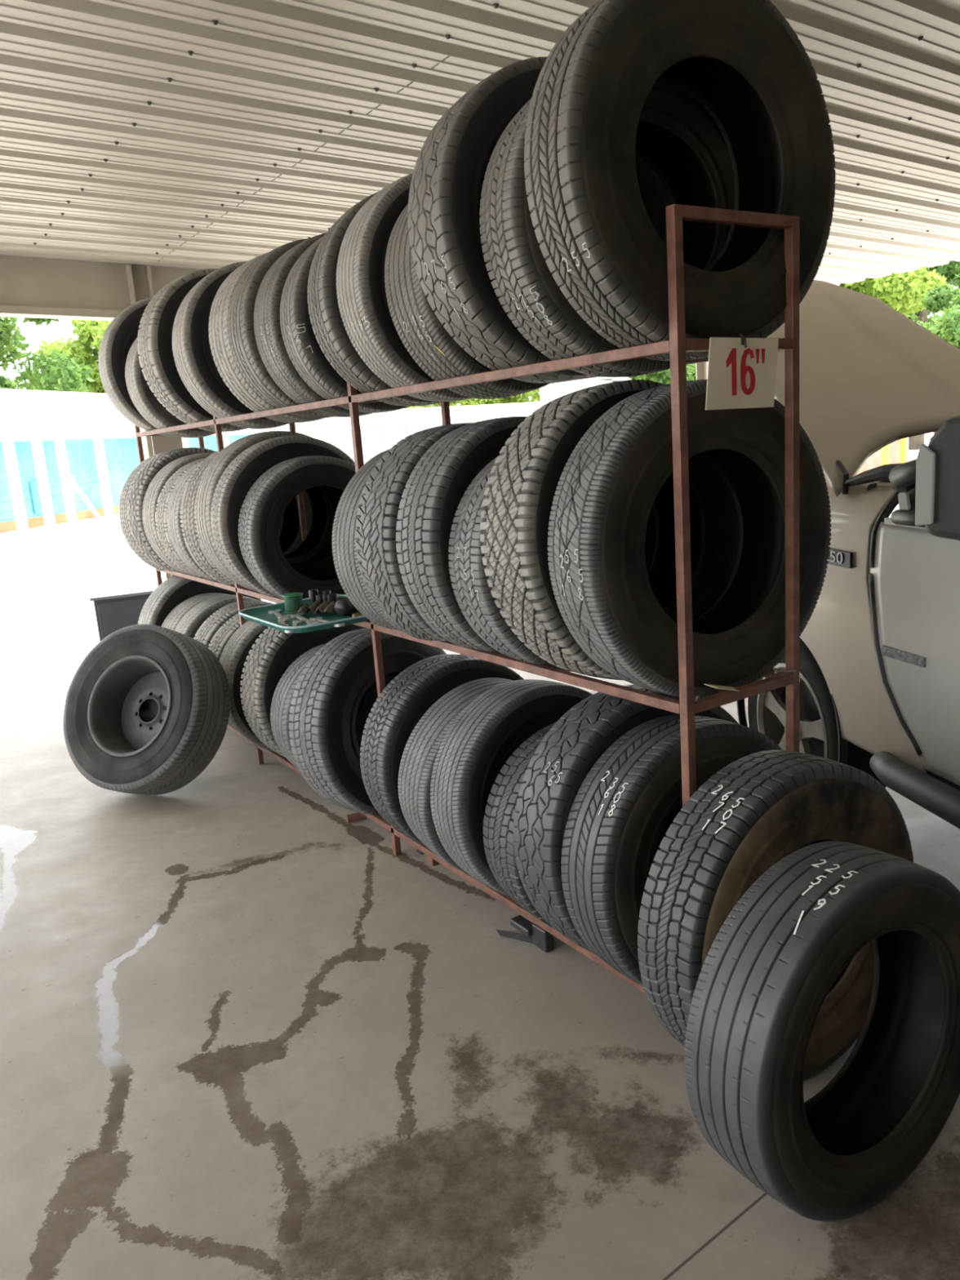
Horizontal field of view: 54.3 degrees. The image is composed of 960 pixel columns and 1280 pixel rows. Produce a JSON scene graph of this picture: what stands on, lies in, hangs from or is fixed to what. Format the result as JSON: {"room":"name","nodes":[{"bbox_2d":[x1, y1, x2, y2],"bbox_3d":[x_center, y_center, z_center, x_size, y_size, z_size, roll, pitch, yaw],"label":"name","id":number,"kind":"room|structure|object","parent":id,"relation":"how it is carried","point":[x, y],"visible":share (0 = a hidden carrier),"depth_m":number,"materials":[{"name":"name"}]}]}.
{"room":"tire shop","nodes":[
{"label":"tire shop","id":0,"kind":"room"},
{"bbox_2d":[0,648,959,1279],"bbox_3d":[0.636,1.151,1.910,11.600,0.001,11.100,-12,14,-32],"label":"floor","id":1,"kind":"structure","parent":0,"point":[244,1035],"depth_m":2.39,"materials":[{"name":"concrete"}]},
{"bbox_2d":[62,624,230,795],"bbox_3d":[-1.604,0.336,4.503,0.802,0.812,0.565,1,13,22],"label":"wheel","id":2,"kind":"object","parent":1,"relation":"on","point":[147,709],"visible":1,"depth_m":4.42,"materials":[{"name":"grey rubber"}]},
{"bbox_2d":[144,430,182,579],"bbox_3d":[-1.988,-0.807,6.099,0.245,2.423,0.200,-12,14,-32],"label":"steel column","id":3,"kind":"structure","parent":1,"relation":"on","point":[155,444],"depth_m":5.95,"materials":[{"name":"beige metal"}]},
{"bbox_2d":[346,812,366,822],"bbox_3d":[-0.530,0.759,4.019,0.082,0.036,0.036,-8,13,-19],"label":"stub","id":4,"kind":"object","parent":1,"relation":"on","point":[355,816],"visible":0.77,"depth_m":4.00,"materials":[{"name":"red paint"}]},
{"bbox_2d":[426,854,439,866],"bbox_3d":[-0.172,0.830,3.572,0.050,0.040,0.050,-12,14,-32],"label":"block","id":5,"kind":"object","parent":1,"relation":"on","point":[431,861],"visible":0.29,"depth_m":3.55,"materials":[{"name":"red paint"}]},
{"bbox_2d":[134,204,799,994],"bbox_3d":[-0.614,-0.267,4.111,0.405,2.014,4.532,-12,14,-32],"label":"rack","id":6,"kind":"object","parent":1,"relation":"on","point":[677,344],"visible":0.49,"depth_m":2.27,"materials":[{"name":"brown metal"}]},
{"bbox_2d":[97,297,176,436],"bbox_3d":[-1.822,-1.607,5.534,0.792,0.792,0.227,-12,15,-31],"label":"tire","id":7,"kind":"object","parent":6,"relation":"on","point":[120,335],"visible":0.4,"depth_m":5.29,"materials":[{"name":"rubber"}]},
{"bbox_2d":[118,451,166,570],"bbox_3d":[-1.823,-0.784,5.792,0.768,0.770,0.229,-15,16,-40],"label":"tire","id":8,"kind":"object","parent":6,"relation":"on","point":[122,504],"visible":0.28,"depth_m":5.58,"materials":[{"name":"rubber"}]},
{"bbox_2d":[124,337,215,437],"bbox_3d":[-1.651,-1.488,5.317,0.665,0.665,0.225,-12,15,-33],"label":"tire","id":9,"kind":"object","parent":6,"relation":"on","point":[147,404],"visible":0.4,"depth_m":5.15,"materials":[{"name":"rubber"}]},
{"bbox_2d":[127,447,215,571],"bbox_3d":[-1.708,-0.765,5.617,0.763,0.765,0.218,-14,16,-39],"label":"tire","id":10,"kind":"object","parent":6,"relation":"on","point":[142,482],"visible":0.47,"depth_m":5.38,"materials":[{"name":"rubber"}]},
{"bbox_2d":[142,453,213,573],"bbox_3d":[-1.572,-0.718,5.442,0.724,0.725,0.224,-13,15,-36],"label":"tire","id":11,"kind":"object","parent":6,"relation":"on","point":[158,482],"visible":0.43,"depth_m":5.23,"materials":[{"name":"rubber"}]},
{"bbox_2d":[155,457,205,577],"bbox_3d":[-1.446,-0.673,5.261,0.701,0.701,0.223,-13,15,-35],"label":"tire","id":12,"kind":"object","parent":6,"relation":"on","point":[161,513],"visible":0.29,"depth_m":5.07,"materials":[{"name":"rubber"}]},
{"bbox_2d":[137,268,246,431],"bbox_3d":[-1.337,-1.480,4.825,0.796,0.799,0.240,-14,15,-37],"label":"tire","id":13,"kind":"object","parent":6,"relation":"on","point":[154,346],"visible":0.46,"depth_m":4.57,"materials":[{"name":"rubber"}]},
{"bbox_2d":[160,592,229,631],"bbox_3d":[-1.620,0.062,5.764,0.699,0.700,0.226,-14,16,-38],"label":"tire","id":14,"kind":"object","parent":6,"relation":"on","point":[172,620],"visible":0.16,"depth_m":5.58,"materials":[{"name":"rubber"}]},
{"bbox_2d":[137,575,262,626],"bbox_3d":[-1.740,-0.038,5.938,0.814,0.817,0.241,-14,16,-38],"label":"tire","id":15,"kind":"object","parent":6,"relation":"on","point":[175,589],"visible":0.17,"depth_m":5.69,"materials":[{"name":"rubber"}]},
{"bbox_2d":[174,595,256,638],"bbox_3d":[-1.458,0.092,5.536,0.712,0.712,0.224,-12,14,-32],"label":"tire","id":16,"kind":"object","parent":6,"relation":"on","point":[188,625],"visible":0.23,"depth_m":5.34,"materials":[{"name":"rubber"}]},
{"bbox_2d":[166,461,281,581],"bbox_3d":[-1.319,-0.646,5.076,0.705,0.705,0.224,-12,15,-33],"label":"tire","id":17,"kind":"object","parent":6,"relation":"on","point":[173,517],"visible":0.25,"depth_m":4.88,"materials":[{"name":"rubber"}]},
{"bbox_2d":[172,261,289,429],"bbox_3d":[-1.055,-1.380,4.425,0.746,0.747,0.246,-12,14,-31],"label":"tire","id":18,"kind":"object","parent":6,"relation":"on","point":[196,366],"visible":0.45,"depth_m":4.21,"materials":[{"name":"rubber"}]},
{"bbox_2d":[193,600,273,647],"bbox_3d":[-1.255,0.137,5.240,0.717,0.718,0.230,-13,15,-35],"label":"tire","id":19,"kind":"object","parent":6,"relation":"on","point":[206,631],"visible":0.12,"depth_m":5.05,"materials":[{"name":"rubber"}]},
{"bbox_2d":[208,605,258,730],"bbox_3d":[-1.109,0.174,5.022,0.716,0.716,0.224,-12,14,-32],"label":"tire","id":20,"kind":"object","parent":6,"relation":"on","point":[218,642],"visible":0.09,"depth_m":4.82,"materials":[{"name":"rubber"}]},
{"bbox_2d":[180,450,311,586],"bbox_3d":[-1.153,-0.628,4.820,0.749,0.749,0.226,-15,17,-42],"label":"tire","id":21,"kind":"object","parent":6,"relation":"on","point":[290,533],"visible":0.29,"depth_m":4.65,"materials":[{"name":"rubber"}]},
{"bbox_2d":[219,620,273,751],"bbox_3d":[-0.953,0.204,4.773,0.739,0.743,0.243,-11,13,-29],"label":"tire","id":22,"kind":"object","parent":6,"relation":"on","point":[234,654],"visible":0.21,"depth_m":4.54,"materials":[{"name":"rubber"}]},
{"bbox_2d":[195,431,332,591],"bbox_3d":[-0.969,-0.612,4.549,0.789,0.789,0.227,-13,15,-34],"label":"tire","id":23,"kind":"object","parent":6,"relation":"on","point":[321,524],"visible":0.38,"depth_m":4.39,"materials":[{"name":"rubber"}]},
{"bbox_2d":[208,253,324,422],"bbox_3d":[-0.804,-1.306,4.061,0.708,0.712,0.245,-14,14,-37],"label":"tire","id":24,"kind":"object","parent":6,"relation":"on","point":[224,358],"visible":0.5,"depth_m":3.87,"materials":[{"name":"rubber"}]},
{"bbox_2d":[227,238,333,417],"bbox_3d":[-0.671,-1.268,3.852,0.692,0.693,0.230,-12,14,-32],"label":"tire","id":25,"kind":"object","parent":6,"relation":"on","point":[246,353],"visible":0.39,"depth_m":3.65,"materials":[{"name":"brown rubber"}]},
{"bbox_2d":[210,435,355,596],"bbox_3d":[-0.855,-0.562,4.357,0.761,0.761,0.186,-11,14,-29],"label":"tire","id":26,"kind":"object","parent":6,"relation":"on","point":[237,478],"visible":0.53,"depth_m":4.17,"materials":[{"name":"rubber"}]},
{"bbox_2d":[237,455,355,599],"bbox_3d":[-0.731,-0.484,4.210,0.678,0.680,0.234,-11,15,-29],"label":"tire","id":27,"kind":"object","parent":6,"relation":"on","point":[265,503],"visible":0.52,"depth_m":4.03,"materials":[{"name":"grey rubber"}]},
{"bbox_2d":[238,594,369,633],"bbox_3d":[-0.644,-0.108,3.693,0.478,0.028,0.598,-12,14,-32],"label":"tray","id":28,"kind":"object","parent":6,"relation":"on","point":[260,615],"visible":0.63,"depth_m":3.63,"materials":[{"name":"teal plastic"}]},
{"bbox_2d":[267,608,290,622],"bbox_3d":[-0.795,-0.097,3.714,0.054,0.009,0.270,-9,13,-20],"label":"wrench","id":29,"kind":"object","parent":28,"relation":"in","point":[277,611],"visible":0.91,"depth_m":3.73,"materials":[{"name":"metal"}]},
{"bbox_2d":[277,613,289,626],"bbox_3d":[-0.751,-0.071,3.578,0.052,0.009,0.260,-6,12,-9],"label":"wrench","id":30,"kind":"object","parent":28,"relation":"in","point":[282,622],"visible":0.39,"depth_m":3.57,"materials":[{"name":"metal"}]},
{"bbox_2d":[282,592,302,613],"bbox_3d":[-0.758,-0.152,3.809,0.084,0.070,0.084,-12,14,-32],"label":"spool","id":31,"kind":"object","parent":28,"relation":"on","point":[292,601],"visible":0.88,"depth_m":3.78,"materials":[{"name":"green plastic"}]},
{"bbox_2d":[284,619,303,632],"bbox_3d":[-0.688,-0.051,3.467,0.042,0.009,0.208,-4,12,0],"label":"wrench","id":32,"kind":"object","parent":28,"relation":"on","point":[295,623],"visible":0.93,"depth_m":3.51,"materials":[{"name":"metal"}]},
{"bbox_2d":[288,613,320,625],"bbox_3d":[-0.669,-0.078,3.583,0.056,0.009,0.280,-10,14,-26],"label":"wrench","id":33,"kind":"object","parent":28,"relation":"in","point":[299,615],"visible":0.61,"depth_m":3.60,"materials":[{"name":"metal"}]},
{"bbox_2d":[308,589,318,604],"bbox_3d":[-0.701,-0.182,3.953,0.040,0.060,0.039,-12,14,-32],"label":"socket","id":34,"kind":"object","parent":28,"relation":"in","point":[312,593],"visible":0.71,"depth_m":3.94,"materials":[{"name":"black metal"}]},
{"bbox_2d":[293,600,336,615],"bbox_3d":[-0.610,-0.130,3.718,0.200,0.032,0.160,1,13,22],"label":"spring","id":35,"kind":"object","parent":28,"relation":"in","point":[325,606],"visible":0.62,"depth_m":3.69,"materials":[{"name":"brown metal"}]},
{"bbox_2d":[315,594,324,604],"bbox_3d":[-0.653,-0.157,3.832,0.032,0.055,0.032,-12,14,-32],"label":"socket","id":36,"kind":"object","parent":28,"relation":"in","point":[320,597],"visible":0.56,"depth_m":3.82,"materials":[{"name":"black metal"}]},
{"bbox_2d":[322,590,330,603],"bbox_3d":[-0.648,-0.183,3.965,0.036,0.050,0.036,-12,14,-32],"label":"socket","id":37,"kind":"object","parent":28,"relation":"in","point":[325,593],"visible":0.51,"depth_m":3.95,"materials":[{"name":"black metal"}]},
{"bbox_2d":[310,616,345,626],"bbox_3d":[-0.569,-0.069,3.507,0.046,0.009,0.228,-13,15,-34],"label":"wrench","id":38,"kind":"object","parent":28,"relation":"on","point":[318,618],"visible":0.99,"depth_m":3.53,"materials":[{"name":"metal"}]},
{"bbox_2d":[327,593,337,604],"bbox_3d":[-0.611,-0.168,3.894,0.044,0.045,0.043,-12,14,-32],"label":"socket","id":39,"kind":"object","parent":28,"relation":"in","point":[331,597],"visible":0.63,"depth_m":3.88,"materials":[{"name":"black metal"}]},
{"bbox_2d":[334,596,359,615],"bbox_3d":[-0.459,-0.141,3.656,0.150,0.066,0.190,2,14,28],"label":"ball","id":40,"kind":"object","parent":28,"relation":"on","point":[343,606],"visible":0.37,"depth_m":3.60,"materials":[{"name":"black plastic"}]},
{"bbox_2d":[351,612,363,617],"bbox_3d":[-0.453,-0.092,3.539,0.055,0.021,0.024,-12,14,-32],"label":"brass fitting","id":41,"kind":"object","parent":28,"relation":"on","point":[355,615],"visible":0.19,"depth_m":3.52,"materials":[{"name":"gold metal"}]},
{"bbox_2d":[240,624,375,757],"bbox_3d":[-0.770,0.225,4.537,0.755,0.758,0.247,-13,14,-35],"label":"tire","id":42,"kind":"object","parent":6,"relation":"on","point":[272,654],"visible":0.3,"depth_m":4.31,"materials":[{"name":"rubber"}]},
{"bbox_2d":[253,232,373,417],"bbox_3d":[-0.529,-1.222,3.663,0.682,0.681,0.227,-12,14,-31],"label":"tire","id":43,"kind":"object","parent":6,"relation":"on","point":[274,356],"visible":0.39,"depth_m":3.48,"materials":[{"name":"brown rubber"}]},
{"bbox_2d":[270,643,392,768],"bbox_3d":[-0.627,0.337,4.316,0.648,0.652,0.241,-12,15,-31],"label":"tire","id":44,"kind":"object","parent":6,"relation":"on","point":[282,696],"visible":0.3,"depth_m":4.15,"materials":[{"name":"grey rubber"}]},
{"bbox_2d":[280,234,408,413],"bbox_3d":[-0.394,-1.178,3.456,0.662,0.664,0.236,-10,14,-25],"label":"tire","id":45,"kind":"object","parent":6,"relation":"on","point":[303,348],"visible":0.34,"depth_m":3.30,"materials":[{"name":"brown rubber"}]},
{"bbox_2d":[332,448,401,631],"bbox_3d":[-0.187,-0.358,3.404,0.701,0.706,0.250,-13,16,-36],"label":"tire","id":46,"kind":"object","parent":6,"relation":"on","point":[344,551],"visible":0.27,"depth_m":3.22,"materials":[{"name":"grey rubber"}]},
{"bbox_2d":[288,628,446,815],"bbox_3d":[-0.410,0.338,3.926,0.778,0.784,0.311,-16,17,-42],"label":"tire","id":47,"kind":"object","parent":6,"relation":"on","point":[329,692],"visible":0.48,"depth_m":3.69,"materials":[{"name":"grey rubber"}]},
{"bbox_2d":[307,191,441,406],"bbox_3d":[-0.231,-1.166,3.221,0.700,0.702,0.234,-10,13,-24],"label":"tire","id":48,"kind":"object","parent":6,"relation":"on","point":[334,341],"visible":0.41,"depth_m":3.06,"materials":[{"name":"brown rubber"}]},
{"bbox_2d":[336,173,472,401],"bbox_3d":[-0.110,-1.127,3.014,0.696,0.700,0.223,-11,15,-29],"label":"tire","id":49,"kind":"object","parent":6,"relation":"on","point":[366,315],"visible":0.46,"depth_m":2.82,"materials":[{"name":"rubber"}]},
{"bbox_2d":[355,422,472,641],"bbox_3d":[-0.057,-0.351,3.188,0.751,0.752,0.255,-14,16,-39],"label":"tire","id":50,"kind":"object","parent":6,"relation":"on","point":[376,522],"visible":0.35,"depth_m":2.96,"materials":[{"name":"grey rubber"}]},
{"bbox_2d":[360,653,524,845],"bbox_3d":[-0.084,0.419,3.518,0.726,0.727,0.246,-11,14,-30],"label":"tire","id":51,"kind":"object","parent":6,"relation":"on","point":[392,720],"visible":0.44,"depth_m":3.32,"materials":[{"name":"black rubber"}]},
{"bbox_2d":[395,416,527,654],"bbox_3d":[0.098,-0.323,2.982,0.751,0.752,0.248,-13,15,-36],"label":"tire","id":52,"kind":"object","parent":6,"relation":"on","point":[433,491],"visible":0.4,"depth_m":2.76,"materials":[{"name":"grey rubber"}]},
{"bbox_2d":[397,677,527,871],"bbox_3d":[0.051,0.481,3.315,0.681,0.684,0.260,-11,14,-28],"label":"tire","id":53,"kind":"object","parent":6,"relation":"on","point":[420,751],"visible":0.38,"depth_m":3.14,"materials":[{"name":"grey rubber"}]},
{"bbox_2d":[384,204,551,399],"bbox_3d":[0.044,-1.072,2.825,0.662,0.662,0.271,-13,15,-36],"label":"tire","id":54,"kind":"object","parent":6,"relation":"on","point":[417,326],"visible":0.37,"depth_m":2.68,"materials":[{"name":"brown rubber"}]},
{"bbox_2d":[430,679,592,896],"bbox_3d":[0.187,0.489,3.102,0.711,0.714,0.256,-11,14,-30],"label":"tire","id":55,"kind":"object","parent":6,"relation":"on","point":[471,755],"visible":0.56,"depth_m":2.92,"materials":[{"name":"grey rubber"}]},
{"bbox_2d":[408,56,671,382],"bbox_3d":[0.201,-1.120,2.559,0.802,0.802,0.236,-11,14,-28],"label":"tire","id":56,"kind":"object","parent":6,"relation":"on","point":[446,188],"visible":0.44,"depth_m":2.35,"materials":[{"name":"brown rubber"}]},
{"bbox_2d":[448,454,655,671],"bbox_3d":[0.249,-0.252,2.777,0.684,0.684,0.244,-10,14,-26],"label":"tire","id":57,"kind":"object","parent":6,"relation":"on","point":[472,590],"visible":0.25,"depth_m":2.63,"materials":[{"name":"grey rubber"}]},
{"bbox_2d":[483,722,679,928],"bbox_3d":[0.334,0.571,2.908,0.646,0.646,0.223,-10,14,-26],"label":"tire","id":58,"kind":"object","parent":6,"relation":"on","point":[500,811],"visible":0.27,"depth_m":2.77,"materials":[{"name":"black rubber"}]},
{"bbox_2d":[479,82,734,377],"bbox_3d":[0.367,-1.037,2.337,0.733,0.733,0.217,-9,13,-21],"label":"tire","id":59,"kind":"object","parent":6,"relation":"on","point":[677,136],"visible":0.48,"depth_m":2.25,"materials":[{"name":"brown rubber"}]},
{"bbox_2d":[480,379,739,680],"bbox_3d":[0.388,-0.290,2.550,0.795,0.800,0.294,-11,14,-30],"label":"tire","id":60,"kind":"object","parent":6,"relation":"on","point":[526,473],"visible":0.54,"depth_m":2.38,"materials":[{"name":"rubber"}]},
{"bbox_2d":[513,684,738,955],"bbox_3d":[0.473,0.523,2.692,0.784,0.787,0.268,-11,14,-28],"label":"tire","id":61,"kind":"object","parent":6,"relation":"on","point":[560,764],"visible":0.3,"depth_m":2.50,"materials":[{"name":"black rubber"}]},
{"bbox_2d":[524,0,835,360],"bbox_3d":[0.473,-1.049,2.119,0.799,0.800,0.192,-11,14,-29],"label":"tire","id":62,"kind":"object","parent":6,"relation":"on","point":[743,61],"visible":0.91,"depth_m":2.02,"materials":[{"name":"brown rubber"}]},
{"bbox_2d":[560,714,807,986],"bbox_3d":[0.567,0.571,2.513,0.733,0.735,0.260,-11,14,-28],"label":"tire","id":63,"kind":"object","parent":6,"relation":"on","point":[618,815],"visible":0.52,"depth_m":2.33,"materials":[{"name":"black rubber"}]},
{"bbox_2d":[547,379,831,698],"bbox_3d":[0.539,-0.247,2.345,0.780,0.782,0.222,-10,13,-27],"label":"tire","id":64,"kind":"object","parent":6,"relation":"on","point":[609,486],"visible":0.8,"depth_m":2.23,"materials":[{"name":"grey rubber"}]},
{"bbox_2d":[703,683,738,691],"bbox_3d":[0.607,0.118,2.279,0.130,0.044,0.042,-12,14,-32],"label":"paper scrap","id":65,"kind":"object","parent":6,"relation":"on","point":[731,688],"visible":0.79,"depth_m":2.26,"materials":[{"name":"beige paper"}]},
{"bbox_2d":[705,333,778,409],"bbox_3d":[0.592,-0.602,2.097,0.243,0.164,0.018,-12,14,-32],"label":"sign","id":66,"kind":"object","parent":6,"relation":"hanging from","point":[742,371],"visible":1,"depth_m":2.10,"materials":[{"name":"beige"}]},
{"bbox_2d":[495,915,554,952],"bbox_3d":[0.135,0.920,2.966,0.090,0.075,0.210,-12,14,-32],"label":"bracket","id":67,"kind":"object","parent":1,"relation":"on","point":[542,939],"visible":0.89,"depth_m":2.95,"materials":[{"name":"grey metal"}]},
{"bbox_2d":[695,361,708,379],"bbox_3d":[2.157,-1.600,8.763,0.245,2.248,0.200,-12,14,-32],"label":"steel column","id":68,"kind":"structure","parent":1,"relation":"on","point":[701,368],"depth_m":8.59,"materials":[{"name":"white metal"}]},
{"bbox_2d":[637,750,913,1080],"bbox_3d":[0.735,0.664,2.268,0.783,0.784,0.224,-11,14,-30],"label":"tire","id":69,"kind":"object","parent":1,"relation":"on","point":[758,809],"visible":0.61,"depth_m":2.11,"materials":[{"name":"black rubber"}]},
{"bbox_2d":[684,840,959,1221],"bbox_3d":[0.737,0.779,1.905,0.712,0.712,0.232,-11,14,-30],"label":"tire","id":70,"kind":"object","parent":1,"relation":"on","point":[766,976],"visible":1,"depth_m":1.78,"materials":[{"name":"black rubber"}]},
{"bbox_2d":[736,280,959,829],"bbox_3d":[1.833,-0.331,3.139,1.664,2.178,3.092,-7,12,-11],"label":"car","id":71,"kind":"object","parent":1,"relation":"on","point":[879,646],"visible":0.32,"depth_m":3.10,"materials":[{"name":"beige metal"}]},
{"bbox_2d":[766,280,959,497],"bbox_3d":[1.452,-1.102,3.792,1.068,0.898,1.373,-8,13,-16],"label":"hood","id":72,"kind":"object","parent":71,"relation":"attached to","point":[872,378],"depth_m":3.61,"materials":[{"name":"beige metal"}]},
{"bbox_2d":[888,415,959,540],"bbox_3d":[1.252,-0.432,2.427,0.518,0.322,0.662,-12,14,-32],"label":"mirror","id":73,"kind":"object","parent":71,"relation":"on","point":[927,486],"depth_m":2.34,"materials":[{"name":"black plastic"}]},
{"bbox_2d":[0,0,959,285],"bbox_3d":[0.282,-1.650,1.860,10.950,0.412,9.369,-12,14,-32],"label":"ceiling","id":74,"kind":"structure","parent":0,"point":[199,135],"depth_m":3.39,"materials":[{"name":"white paint"}]},
{"bbox_2d":[0,255,199,320],"bbox_3d":[-2.270,-2.109,5.665,10.950,0.708,0.140,-12,14,-32],"label":"beam","id":75,"kind":"structure","parent":74,"relation":"attached to","point":[30,287],"depth_m":5.56,"materials":[{"name":"beige metal"}]},
{"label":"outside","id":76,"kind":"structure","parent":0,"visible":0},
{"bbox_2d":[0,431,933,721],"bbox_3d":[-9.333,-7.003,43.158,150.000,0.096,140.000,-12,14,-32],"label":"ground","id":77,"kind":"structure","parent":76,"point":[48,624],"depth_m":11.73,"materials":[{"name":"white concrete"}]},
{"bbox_2d":[0,316,95,392],"bbox_3d":[-21.365,-10.665,39.227,10.608,10.457,9.598,1,13,24],"label":"leafy tree","id":78,"kind":"object","parent":77,"relation":"on","point":[39,381],"visible":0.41,"depth_m":39.32,"materials":[{"name":"green plant"}]},
{"bbox_2d":[25,319,111,393],"bbox_3d":[-18.904,-12.656,49.669,8.142,9.576,8.933,-4,12,2],"label":"leafy tree","id":79,"kind":"object","parent":77,"relation":"on","point":[90,333],"visible":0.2,"depth_m":46.62,"materials":[{"name":"green plant"}]},
{"bbox_2d":[70,479,100,519],"bbox_3d":[-11.467,-4.088,27.234,0.120,1.206,0.816,3,14,29],"label":"plank","id":80,"kind":"object","parent":77,"relation":"on","point":[73,482],"visible":1,"depth_m":27.19,"materials":[{"name":"white paint"}]},
{"bbox_2d":[89,580,164,641],"bbox_3d":[-2.472,-0.040,6.839,0.600,0.685,0.540,-9,13,-21],"label":"bin","id":81,"kind":"object","parent":77,"relation":"on","point":[118,607],"visible":0.35,"depth_m":6.53,"materials":[{"name":"grey plastic"}]},
{"bbox_2d":[0,388,265,533],"bbox_3d":[-13.733,-5.803,28.942,5.464,4.196,27.000,-1,13,13],"label":"fence","id":82,"kind":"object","parent":77,"relation":"on","point":[49,440],"visible":0.64,"depth_m":27.98,"materials":[{"name":"white paint"}]},
{"bbox_2d":[265,401,549,463],"bbox_3d":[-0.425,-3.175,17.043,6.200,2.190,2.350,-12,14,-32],"label":"wall","id":83,"kind":"structure","parent":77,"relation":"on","point":[380,432],"depth_m":14.99,"materials":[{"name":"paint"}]},
{"bbox_2d":[403,404,433,408],"bbox_3d":[-3.694,-7.810,29.669,5.916,6.384,5.667,-12,14,-32],"label":"leafy tree","id":84,"kind":"object","parent":77,"relation":"on","point":[432,405],"visible":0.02,"depth_m":28.32,"materials":[{"name":"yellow plant"}]},
{"bbox_2d":[427,400,462,407],"bbox_3d":[-1.416,-10.086,39.395,5.955,6.384,5.428,-2,12,9],"label":"leafy tree","id":85,"kind":"object","parent":77,"relation":"on","point":[454,403],"visible":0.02,"depth_m":39.29,"materials":[{"name":"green plant"}]},
{"bbox_2d":[458,389,537,405],"bbox_3d":[1.146,-8.071,31.489,4.614,5.426,5.062,-4,12,2],"label":"leafy tree","id":86,"kind":"object","parent":77,"relation":"on","point":[523,397],"visible":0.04,"depth_m":30.22,"materials":[{"name":"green plant"}]},
{"bbox_2d":[527,388,540,402],"bbox_3d":[5.926,-12.917,47.707,6.804,7.341,6.518,4,15,34],"label":"leafy tree","id":87,"kind":"object","parent":77,"relation":"on","point":[535,395],"visible":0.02,"depth_m":46.48,"materials":[{"name":"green plant"}]},
{"bbox_2d":[539,377,631,401],"bbox_3d":[4.062,-8.373,35.807,2.200,3.750,3.000,-12,14,-32],"label":"utility building","id":88,"kind":"structure","parent":77,"relation":"on","point":[548,393],"depth_m":34.78,"materials":[{"name":"white paint"}]},
{"bbox_2d":[628,363,696,384],"bbox_3d":[6.849,-11.120,40.151,5.996,6.895,6.754,-11,14,-29],"label":"leafy tree","id":89,"kind":"object","parent":77,"relation":"on","point":[664,376],"visible":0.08,"depth_m":37.50,"materials":[{"name":"green plant"}]},
{"bbox_2d":[856,448,881,475],"label":"fence panel","id":90,"kind":"object","parent":77,"relation":"on","point":[873,460],"depth_m":18.19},
{"bbox_2d":[881,444,889,465],"bbox_3d":[7.256,-4.085,16.716,0.100,3.000,0.100,-12,14,-32],"label":"post","id":91,"kind":"object","parent":77,"relation":"on","point":[886,450],"visible":0.02,"depth_m":16.85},
{"bbox_2d":[839,266,947,317],"bbox_3d":[10.372,-8.089,26.934,5.157,6.065,5.657,-4,12,2],"label":"leafy tree","id":92,"kind":"object","parent":77,"relation":"on","point":[904,292],"visible":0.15,"depth_m":24.45,"materials":[{"name":"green plant"}]},
{"bbox_2d":[889,440,899,463],"label":"fence panel","id":93,"kind":"object","parent":77,"relation":"on","point":[894,446],"depth_m":18.53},
{"bbox_2d":[899,437,907,462],"bbox_3d":[8.163,-4.432,18.008,0.100,3.000,0.100,-12,14,-32],"label":"post","id":94,"kind":"object","parent":77,"relation":"on","point":[904,442],"visible":0.02,"depth_m":18.14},
{"bbox_2d":[905,260,959,449],"bbox_3d":[15.448,-11.145,33.280,8.443,8.619,7.494,-6,12,-8],"label":"leafy tree","id":95,"kind":"object","parent":77,"relation":"on","point":[952,269],"visible":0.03,"depth_m":32.84,"materials":[{"name":"green plant"}]},
{"bbox_2d":[913,283,959,434],"bbox_3d":[10.592,-5.987,21.378,3.717,4.275,4.188,-6,12,-6],"label":"leafy tree","id":96,"kind":"object","parent":77,"relation":"on","point":[944,300],"visible":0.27,"depth_m":19.99,"materials":[{"name":"green plant"}]},
{"bbox_2d":[944,264,959,288],"bbox_3d":[25.546,-14.353,44.420,8.840,8.714,7.999,-2,12,10],"label":"leafy tree","id":97,"kind":"object","parent":77,"relation":"on","point":[951,284],"visible":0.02,"depth_m":43.56,"materials":[{"name":"green plant"}]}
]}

